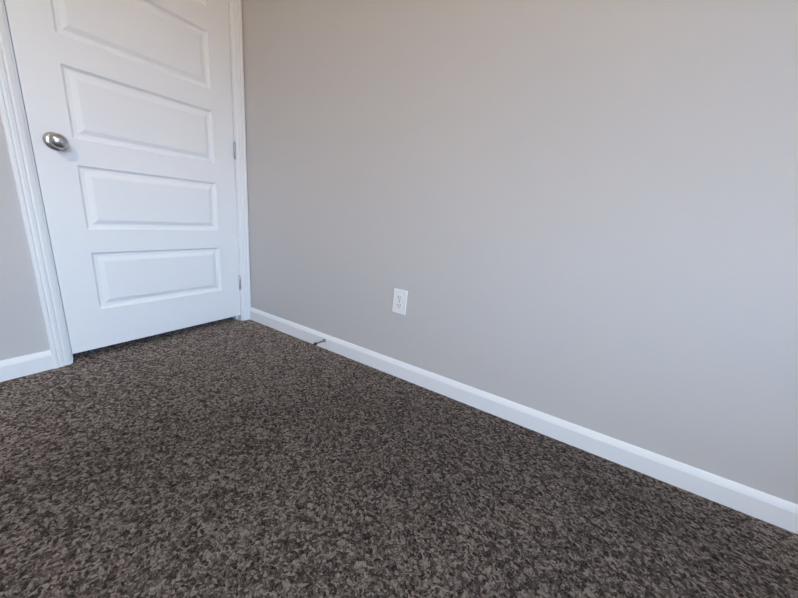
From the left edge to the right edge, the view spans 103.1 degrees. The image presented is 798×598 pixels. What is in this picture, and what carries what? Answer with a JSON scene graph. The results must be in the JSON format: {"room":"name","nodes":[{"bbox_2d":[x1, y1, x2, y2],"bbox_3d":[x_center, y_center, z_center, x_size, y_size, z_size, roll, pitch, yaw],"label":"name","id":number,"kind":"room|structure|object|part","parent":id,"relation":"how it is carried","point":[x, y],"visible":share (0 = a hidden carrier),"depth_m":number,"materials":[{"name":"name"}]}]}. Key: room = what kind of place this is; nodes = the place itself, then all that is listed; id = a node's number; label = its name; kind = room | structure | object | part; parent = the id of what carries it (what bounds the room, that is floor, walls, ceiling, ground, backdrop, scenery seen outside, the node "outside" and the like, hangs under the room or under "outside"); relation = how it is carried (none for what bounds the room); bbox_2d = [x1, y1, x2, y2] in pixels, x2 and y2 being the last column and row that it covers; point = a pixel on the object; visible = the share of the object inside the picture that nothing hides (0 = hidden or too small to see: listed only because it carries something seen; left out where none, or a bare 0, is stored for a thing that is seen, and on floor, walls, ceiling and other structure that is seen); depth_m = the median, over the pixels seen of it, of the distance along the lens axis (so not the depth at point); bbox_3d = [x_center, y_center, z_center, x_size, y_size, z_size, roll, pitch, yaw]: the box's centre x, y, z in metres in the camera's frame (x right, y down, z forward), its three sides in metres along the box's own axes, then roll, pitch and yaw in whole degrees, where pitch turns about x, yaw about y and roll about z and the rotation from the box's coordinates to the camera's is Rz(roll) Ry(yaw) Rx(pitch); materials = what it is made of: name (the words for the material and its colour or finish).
{"room":"empty bedroom","nodes":[
{"label":"empty bedroom","id":0,"kind":"room"},
{"bbox_2d":[0,117,49,360],"bbox_3d":[-2.001,-0.696,0.169,0.120,2.440,4.290,14,17,29],"label":"wall","id":1,"kind":"structure","parent":0,"point":[22,329],"depth_m":1.23,"materials":[{"name":"grey paint"}]},
{"bbox_2d":[0,350,54,381],"bbox_3d":[-2.288,0.530,0.067,0.013,0.083,3.087,14,17,29],"label":"baseboard","id":2,"kind":"structure","parent":1,"relation":"attached to","point":[12,368],"depth_m":1.29,"materials":[{"name":"white wood"}]},
{"bbox_2d":[3,0,240,353],"bbox_3d":[-1.142,-0.785,1.483,0.102,2.005,0.807,14,17,29],"label":"door","id":3,"kind":"structure","parent":1,"relation":"in","point":[128,110],"depth_m":1.46,"materials":[{"name":"white wood"}]},
{"bbox_3d":[-1.316,-0.608,1.220,0.067,0.066,0.066,14,17,29],"label":"knob","id":4,"kind":"part","parent":3,"relation":"part of","materials":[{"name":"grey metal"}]},
{"bbox_3d":[-0.945,-0.860,1.821,0.012,1.662,0.012,14,17,29],"label":"left door hinge","id":5,"kind":"part","parent":3,"relation":"part of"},
{"bbox_2d":[0,0,250,368],"bbox_3d":[-1.198,-0.810,1.508,0.138,2.110,0.930,14,17,29],"label":"door frame","id":6,"kind":"structure","parent":1,"relation":"attached to","point":[18,147],"depth_m":1.29,"materials":[{"name":"white wood"}]},
{"bbox_2d":[0,317,797,597],"bbox_3d":[-0.533,0.922,-0.403,3.853,0.100,4.290,14,17,29],"label":"floor","id":7,"kind":"structure","parent":0,"point":[231,457],"depth_m":0.90,"materials":[{"name":"carpet"}]},
{"bbox_2d":[242,0,797,504],"bbox_3d":[0.669,-0.667,1.008,3.613,2.440,0.120,14,17,29],"label":"wall","id":8,"kind":"structure","parent":0,"point":[580,212],"depth_m":1.09,"materials":[{"name":"grey paint"}]},
{"bbox_2d":[313,339,325,345],"bbox_3d":[-0.442,0.241,1.757,0.022,0.022,0.078,14,17,29],"label":"door stop","id":9,"kind":"object","parent":8,"relation":"attached to","point":[316,343],"visible":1,"depth_m":1.75,"materials":[{"name":"silver metal"}]},
{"bbox_2d":[392,288,407,314],"bbox_3d":[0.003,0.013,1.490,0.074,0.118,0.008,14,17,29],"label":"outlet","id":10,"kind":"object","parent":8,"relation":"attached to","point":[402,295],"visible":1,"depth_m":1.49,"materials":[{"name":"white plastic"}]},
{"bbox_2d":[250,307,797,533],"bbox_3d":[0.213,0.399,1.438,2.878,0.083,0.013,14,17,29],"label":"baseboard","id":11,"kind":"structure","parent":8,"relation":"attached to","point":[770,509],"depth_m":1.18,"materials":[{"name":"white wood"}]}
]}

